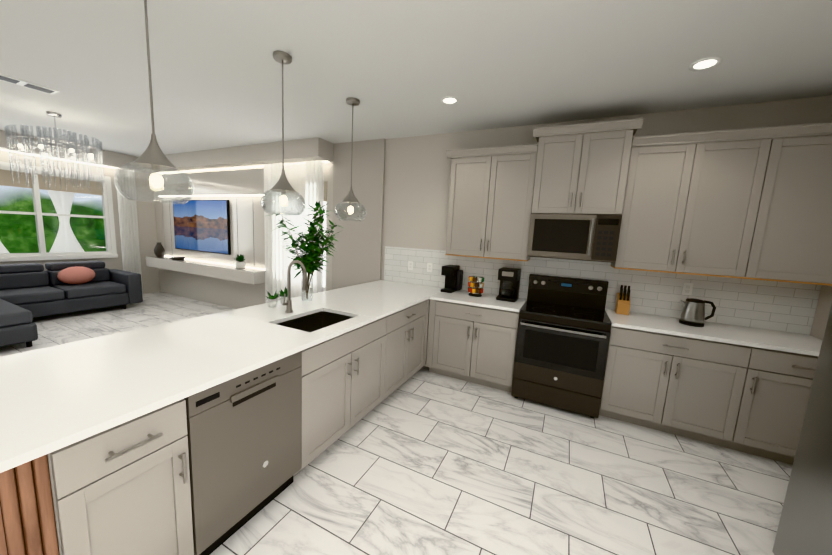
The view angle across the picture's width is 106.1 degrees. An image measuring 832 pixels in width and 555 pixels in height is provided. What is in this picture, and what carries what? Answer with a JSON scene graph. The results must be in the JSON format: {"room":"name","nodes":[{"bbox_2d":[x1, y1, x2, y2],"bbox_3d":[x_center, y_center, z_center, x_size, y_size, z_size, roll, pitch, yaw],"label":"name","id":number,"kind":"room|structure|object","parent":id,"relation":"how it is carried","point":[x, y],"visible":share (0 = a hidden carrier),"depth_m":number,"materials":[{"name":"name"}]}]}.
{"room":"kitchen and living room","nodes":[
{"label":"kitchen and living room","id":0,"kind":"room"},
{"bbox_2d":[0,150,159,293],"bbox_3d":[-7.254,-0.738,3.925,0.120,2.820,6.720,7,9,25],"label":"wall","id":1,"kind":"structure","parent":0,"point":[147,236],"depth_m":6.58,"materials":[{"name":"paint"}]},
{"bbox_2d":[0,161,117,261],"bbox_3d":[-6.475,-1.092,5.372,0.140,1.580,1.960,7,9,25],"label":"window","id":2,"kind":"structure","parent":1,"relation":"in","point":[7,178],"depth_m":5.54,"materials":[{"name":"white"}]},
{"bbox_2d":[0,292,792,554],"bbox_3d":[-3.744,1.064,2.686,12.820,0.050,7.220,7,9,25],"label":"floor","id":3,"kind":"structure","parent":0,"point":[423,460],"depth_m":2.06,"materials":[{"name":"tile"}]},
{"bbox_2d":[0,261,142,346],"bbox_3d":[-5.449,0.303,4.445,2.250,0.800,2.720,7,9,25],"label":"sofa","id":4,"kind":"object","parent":3,"relation":"on","point":[29,292],"visible":1,"depth_m":4.90,"materials":[{"name":"grey fabric"}]},
{"bbox_2d":[57,266,94,283],"bbox_3d":[-5.710,-0.038,5.274,0.180,0.300,0.460,7,9,25],"label":"sofa pillow","id":5,"kind":"object","parent":4,"relation":"on","point":[75,275],"visible":1,"depth_m":5.22,"materials":[{"name":"pink fabric"}]},
{"bbox_2d":[0,396,193,554],"bbox_3d":[-1.328,0.909,1.290,0.620,0.885,0.405,7,9,25],"label":"base cabinet","id":6,"kind":"object","parent":3,"relation":"on","point":[94,456],"depth_m":1.09,"materials":[{"name":"grey paint"}]},
{"bbox_2d":[0,280,442,475],"bbox_3d":[-0.826,0.286,2.623,1.025,0.030,3.588,7,9,25],"label":"countertop","id":7,"kind":"structure","parent":6,"relation":"on","point":[52,399],"depth_m":1.46,"materials":[{"name":"white stone"}]},
{"bbox_2d":[266,290,279,307],"bbox_3d":[-1.211,0.176,2.622,0.117,0.146,0.163,7,9,25],"label":"potted plant","id":8,"kind":"object","parent":7,"relation":"on","point":[272,303],"visible":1,"depth_m":2.62,"materials":[{"name":"green plant"}]},
{"bbox_2d":[279,287,286,303],"bbox_3d":[-1.151,0.159,2.753,0.153,0.151,0.141,7,9,25],"label":"potted plant","id":9,"kind":"object","parent":7,"relation":"on","point":[282,293],"visible":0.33,"depth_m":2.74,"materials":[{"name":"green plant"}]},
{"bbox_2d":[267,201,345,300],"bbox_3d":[-0.959,-0.244,2.887,0.638,0.931,0.773,7,9,25],"label":"potted plant","id":10,"kind":"object","parent":7,"relation":"on","point":[312,251],"visible":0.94,"depth_m":2.84,"materials":[{"name":"green plant"}]},
{"bbox_2d":[184,351,301,554],"bbox_3d":[-1.086,0.861,1.739,0.618,0.881,0.607,7,9,25],"label":"dishwasher","id":11,"kind":"object","parent":3,"relation":"on","point":[244,433],"visible":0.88,"depth_m":1.53,"materials":[{"name":"grey metal"}]},
{"bbox_2d":[236,308,383,476],"bbox_3d":[-0.745,0.773,2.476,0.620,0.885,1.015,7,9,25],"label":"base cabinet","id":12,"kind":"object","parent":3,"relation":"on","point":[341,375],"depth_m":2.23,"materials":[{"name":"grey paint"}]},
{"bbox_2d":[380,296,429,402],"bbox_3d":[-0.363,0.687,3.234,0.636,0.885,0.933,7,9,25],"label":"base cabinet","id":13,"kind":"object","parent":3,"relation":"on","point":[406,330],"depth_m":3.04,"materials":[{"name":"grey paint"}]},
{"bbox_2d":[426,298,526,392],"bbox_3d":[0.692,0.693,3.586,0.950,0.884,0.618,7,9,25],"label":"base cabinet","id":14,"kind":"object","parent":3,"relation":"on","point":[473,344],"depth_m":3.30,"materials":[{"name":"grey paint"}]},
{"bbox_2d":[430,290,525,313],"bbox_3d":[0.711,0.240,3.514,0.952,0.030,0.638,7,9,25],"label":"countertop","id":15,"kind":"structure","parent":14,"relation":"on","point":[488,300],"depth_m":3.35,"materials":[{"name":"white stone"}]},
{"bbox_2d":[441,265,462,292],"bbox_3d":[0.439,0.014,3.797,0.190,0.310,0.270,7,9,25],"label":"coffee maker","id":16,"kind":"object","parent":15,"relation":"on","point":[453,274],"visible":1,"depth_m":3.79,"materials":[{"name":"black plastic"}]},
{"bbox_2d":[468,276,483,296],"bbox_3d":[0.690,0.098,3.610,0.182,0.220,0.184,7,9,25],"label":"carousel","id":17,"kind":"object","parent":15,"relation":"on","point":[477,288],"visible":1,"depth_m":3.56,"materials":[{"name":"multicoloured plastic"}]},
{"bbox_2d":[496,267,520,301],"bbox_3d":[1.036,0.075,3.469,0.217,0.340,0.262,7,9,25],"label":"coffee maker","id":18,"kind":"object","parent":15,"relation":"on","point":[509,278],"visible":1,"depth_m":3.39,"materials":[{"name":"black plastic"}]},
{"bbox_2d":[511,274,611,417],"bbox_3d":[1.447,0.629,3.145,0.756,1.205,0.730,7,9,25],"label":"range","id":19,"kind":"object","parent":3,"relation":"on","point":[563,333],"visible":1,"depth_m":2.93,"materials":[{"name":"black metal"}]},
{"bbox_2d":[599,310,765,452],"bbox_3d":[2.240,0.874,2.846,0.964,0.884,0.618,7,9,25],"label":"base cabinet","id":20,"kind":"object","parent":3,"relation":"on","point":[742,388],"depth_m":2.54,"materials":[{"name":"grey paint"}]},
{"bbox_2d":[606,310,821,357],"bbox_3d":[2.492,0.449,2.662,1.487,0.030,0.638,7,9,25],"label":"countertop","id":21,"kind":"structure","parent":20,"relation":"on","point":[711,332],"depth_m":2.55,"materials":[{"name":"white stone"}]},
{"bbox_2d":[615,285,629,314],"bbox_3d":[2.032,0.215,3.064,0.100,0.275,0.140,7,9,25],"label":"knife block","id":22,"kind":"object","parent":21,"relation":"on","point":[622,306],"visible":1,"depth_m":3.03,"materials":[{"name":"brown wood"}]},
{"bbox_2d":[679,298,715,326],"bbox_3d":[2.463,0.303,2.750,0.250,0.230,0.170,7,9,25],"label":"kettle","id":23,"kind":"object","parent":21,"relation":"on","point":[693,312],"visible":1,"depth_m":2.70,"materials":[{"name":"silver metal"}]},
{"bbox_2d":[746,350,817,464],"bbox_3d":[2.851,0.946,2.553,0.644,0.884,0.618,7,9,25],"label":"base cabinet","id":24,"kind":"object","parent":3,"relation":"on","point":[787,379],"depth_m":2.30,"materials":[{"name":"grey paint"}]},
{"bbox_2d":[772,303,831,554],"bbox_3d":[1.974,0.658,0.965,0.849,1.803,0.870,7,9,25],"label":"refrigerator","id":25,"kind":"object","parent":3,"relation":"on","point":[805,525],"visible":1,"depth_m":1.42,"materials":[{"name":"grey metal"}]},
{"bbox_2d":[0,0,831,156],"bbox_3d":[-2.570,-1.649,1.585,10.340,0.100,6.840,7,9,25],"label":"ceiling","id":26,"kind":"structure","parent":0,"point":[399,68],"depth_m":2.30,"materials":[{"name":"white paint"}]},
{"bbox_2d":[0,73,58,93],"bbox_3d":[-3.737,-1.842,2.966,0.180,0.015,0.440,7,9,25],"label":"ceiling vent","id":27,"kind":"object","parent":26,"relation":"in","point":[17,81],"visible":0.97,"depth_m":2.98,"materials":[{"name":"white metal"}]},
{"bbox_2d":[4,111,103,191],"bbox_3d":[-4.438,-1.546,3.882,0.957,0.924,0.771,7,9,25],"label":"chandelier","id":28,"kind":"object","parent":26,"relation":"hanging from","point":[73,149],"visible":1,"depth_m":3.78,"materials":[{"name":"clear glass"}]},
{"bbox_2d":[114,0,193,203],"bbox_3d":[-1.325,-0.958,1.562,0.322,1.135,0.322,7,9,25],"label":"pendant light","id":29,"kind":"object","parent":26,"relation":"hanging from","point":[153,157],"visible":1,"depth_m":1.58,"materials":[{"name":"clear glass"}]},
{"bbox_2d":[0,130,333,173],"bbox_3d":[-4.868,-1.746,2.709,4.989,0.249,6.589,7,9,25],"label":"soffit ceiling","id":30,"kind":"structure","parent":26,"relation":"attached to","point":[305,150],"depth_m":5.00,"materials":[{"name":"paint"}]},
{"bbox_2d":[115,168,142,293],"bbox_3d":[-5.793,-0.876,6.339,0.077,2.535,0.300,7,9,25],"label":"curtain","id":31,"kind":"object","parent":30,"relation":"hanging from","point":[129,232],"visible":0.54,"depth_m":6.32,"materials":[{"name":"white fabric"}]},
{"bbox_2d":[0,149,328,173],"bbox_3d":[-4.867,-1.627,2.812,4.870,0.010,6.370,7,9,25],"label":"strip","id":32,"kind":"object","parent":30,"relation":"attached to","point":[180,171],"visible":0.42,"depth_m":5.53,"materials":[{"name":"white"}]},
{"bbox_2d":[264,163,283,302],"bbox_3d":[-2.302,-0.520,5.055,0.420,2.535,0.069,7,9,25],"label":"curtain","id":33,"kind":"object","parent":30,"relation":"hanging from","point":[274,267],"visible":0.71,"depth_m":5.03,"materials":[{"name":"white fabric"}]},
{"bbox_2d":[283,162,323,297],"bbox_3d":[-1.868,-0.481,4.936,1.070,2.535,0.030,7,9,25],"label":"sheer curtain","id":34,"kind":"object","parent":30,"relation":"hanging from","point":[295,173],"visible":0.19,"depth_m":4.89,"materials":[{"name":"white fabric"}]},
{"bbox_2d":[305,160,321,294],"bbox_3d":[-1.549,-0.431,4.695,0.320,2.535,0.068,7,9,25],"label":"curtain","id":35,"kind":"object","parent":30,"relation":"hanging from","point":[313,192],"visible":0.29,"depth_m":4.59,"materials":[{"name":"white fabric"}]},
{"bbox_2d":[260,51,305,215],"bbox_3d":[-1.000,-1.052,2.356,0.322,1.135,0.322,7,9,25],"label":"pendant light","id":36,"kind":"object","parent":26,"relation":"hanging from","point":[282,186],"visible":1,"depth_m":2.35,"materials":[{"name":"clear glass"}]},
{"bbox_2d":[334,97,366,220],"bbox_3d":[-0.631,-1.133,3.069,0.322,1.135,0.322,7,9,25],"label":"pendant light","id":37,"kind":"object","parent":26,"relation":"hanging from","point":[350,198],"visible":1,"depth_m":3.06,"materials":[{"name":"clear glass"}]},
{"bbox_2d":[441,96,458,104],"bbox_3d":[0.311,-1.629,2.882,0.170,0.007,0.170,7,9,25],"label":"recessed light","id":38,"kind":"object","parent":26,"relation":"in","point":[449,100],"visible":1,"depth_m":2.88,"materials":[{"name":"white plastic"}]},
{"bbox_2d":[689,57,722,70],"bbox_3d":[1.948,-1.438,2.110,0.170,0.007,0.170,7,9,25],"label":"recessed light","id":39,"kind":"object","parent":26,"relation":"in","point":[704,63],"visible":1,"depth_m":2.10,"materials":[{"name":"white plastic"}]},
{"bbox_2d":[154,95,831,308],"bbox_3d":[-1.168,-0.548,4.786,10.340,2.820,0.120,7,9,25],"label":"wall","id":40,"kind":"structure","parent":0,"point":[416,188],"depth_m":3.99,"materials":[{"name":"paint"}]},
{"bbox_2d":[146,168,264,283],"bbox_3d":[-3.993,-1.006,5.841,3.310,1.870,0.379,7,9,25],"label":"wall","id":41,"kind":"structure","parent":40,"relation":"attached to","point":[247,236],"depth_m":5.61,"materials":[{"name":"grey paint"}]},
{"bbox_2d":[154,242,164,256],"bbox_3d":[-5.349,-0.580,6.524,0.180,0.300,0.177,7,9,25],"label":"vase","id":42,"kind":"object","parent":41,"relation":"on","point":[159,250],"visible":1,"depth_m":6.47,"materials":[{"name":"grey ceramic"}]},
{"bbox_2d":[170,257,184,259],"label":"book","id":43,"kind":"object","parent":41,"relation":"on","point":[172,258],"depth_m":6.15,"materials":[{"name":"black paper"}]},
{"bbox_2d":[173,200,230,254],"bbox_3d":[-4.191,-0.999,6.082,1.730,0.990,0.046,7,9,25],"label":"tv","id":44,"kind":"object","parent":41,"relation":"attached to","point":[201,225],"visible":0.86,"depth_m":6.00,"materials":[{"name":"black plastic"}]},
{"bbox_2d":[185,258,234,265],"bbox_3d":[-3.976,-0.306,6.045,1.533,0.015,0.055,7,9,25],"label":"light","id":45,"kind":"object","parent":41,"relation":"attached to","point":[185,258],"depth_m":6.05,"materials":[{"name":"white"}]},
{"bbox_2d":[159,195,263,196],"bbox_3d":[-3.927,-1.528,5.881,3.155,0.018,0.055,7,9,25],"label":"light","id":46,"kind":"object","parent":41,"relation":"attached to","point":[217,195],"depth_m":5.68,"materials":[{"name":"white"}]},
{"bbox_2d":[234,254,245,268],"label":"potted plant","id":47,"kind":"object","parent":41,"relation":"on","point":[240,262],"depth_m":5.35,"materials":[{"name":"grey ceramic"}]},
{"bbox_2d":[323,181,326,290],"bbox_3d":[-1.777,-0.668,5.056,0.950,1.680,0.107,7,9,25],"label":"window","id":48,"kind":"structure","parent":40,"relation":"in","point":[325,200],"depth_m":4.82,"materials":[{"name":"white"}]},
{"bbox_2d":[332,139,385,289],"bbox_3d":[-0.869,-0.501,4.557,0.864,2.819,0.034,7,9,25],"label":"wall","id":49,"kind":"structure","parent":40,"relation":"attached to","point":[357,257],"depth_m":4.46,"materials":[{"name":"paint"}]},
{"bbox_2d":[446,150,536,260],"bbox_3d":[0.842,-0.770,3.514,0.904,1.068,0.320,7,9,25],"label":"upper cabinet","id":50,"kind":"object","parent":40,"relation":"attached to","point":[489,216],"depth_m":3.36,"materials":[{"name":"grey paint"}]},
{"bbox_2d":[529,126,636,217],"bbox_3d":[1.602,-0.981,3.088,0.776,0.727,0.370,7,9,25],"label":"upper cabinet","id":51,"kind":"object","parent":40,"relation":"attached to","point":[585,174],"depth_m":2.91,"materials":[{"name":"grey paint"}]},
{"bbox_2d":[527,214,621,262],"bbox_3d":[1.556,-0.401,3.134,0.768,0.429,0.444,7,9,25],"label":"microwave","id":52,"kind":"object","parent":51,"relation":"attached to","point":[579,237],"visible":1,"depth_m":2.96,"materials":[{"name":"grey metal"}]},
{"bbox_2d":[384,246,820,334],"bbox_3d":[1.433,0.155,3.515,4.193,0.840,0.008,7,9,25],"label":"backsplash","id":53,"kind":"structure","parent":40,"relation":"attached to","point":[778,306],"depth_m":3.06,"materials":[{"name":"white tile"}]},
{"bbox_2d":[408,261,412,269],"bbox_3d":[-0.073,-0.160,4.211,0.072,0.116,0.006,7,9,25],"label":"electrical outlet","id":54,"kind":"object","parent":53,"relation":"attached to","point":[410,265],"visible":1,"depth_m":4.21,"materials":[{"name":"white plastic"}]},
{"bbox_2d":[427,263,431,271],"bbox_3d":[0.178,-0.131,4.091,0.072,0.116,0.006,7,9,25],"label":"electrical outlet","id":55,"kind":"object","parent":53,"relation":"attached to","point":[429,267],"visible":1,"depth_m":4.09,"materials":[{"name":"white plastic"}]},
{"bbox_2d":[682,283,692,295],"bbox_3d":[2.558,0.109,2.949,0.072,0.116,0.006,7,9,25],"label":"electrical outlet","id":56,"kind":"object","parent":53,"relation":"attached to","point":[687,288],"visible":1,"depth_m":2.95,"materials":[{"name":"white plastic"}]},
{"bbox_2d":[611,134,788,279],"bbox_3d":[2.380,-0.590,2.779,0.963,1.068,0.320,7,9,25],"label":"upper cabinet","id":57,"kind":"object","parent":40,"relation":"attached to","point":[752,207],"depth_m":2.61,"materials":[{"name":"grey paint"}]},
{"bbox_2d":[757,134,831,285],"bbox_3d":[2.991,-0.518,2.487,0.643,1.068,0.320,7,9,25],"label":"upper cabinet","id":58,"kind":"object","parent":40,"relation":"attached to","point":[798,247],"depth_m":2.36,"materials":[{"name":"grey paint"}]},
{"bbox_2d":[810,285,831,339],"bbox_3d":[1.915,0.339,-0.460,0.120,2.820,6.720,7,9,25],"label":"wall","id":59,"kind":"structure","parent":0,"point":[824,302],"depth_m":2.53,"materials":[{"name":"paint"}]},
{"label":"outside","id":60,"kind":"structure","parent":0,"visible":0},
{"bbox_2d":[0,185,325,285],"bbox_3d":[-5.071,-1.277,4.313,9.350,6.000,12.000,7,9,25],"label":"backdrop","id":61,"kind":"structure","parent":60,"point":[7,229],"depth_m":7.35,"materials":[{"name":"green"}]},
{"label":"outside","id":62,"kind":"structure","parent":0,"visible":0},
{"bbox_2d":[0,241,8,252],"bbox_3d":[-7.334,-1.122,5.276,0.036,1.700,0.620,7,9,25],"label":"curtain","id":63,"kind":"object","parent":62,"point":[2,249],"depth_m":5.52,"materials":[{"name":"white fabric"}]},
{"bbox_2d":[48,190,84,251],"bbox_3d":[-6.908,-1.221,6.142,0.036,1.700,0.620,7,9,25],"label":"curtain","id":64,"kind":"object","parent":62,"point":[63,238],"depth_m":6.16,"materials":[{"name":"white fabric"}]}
]}

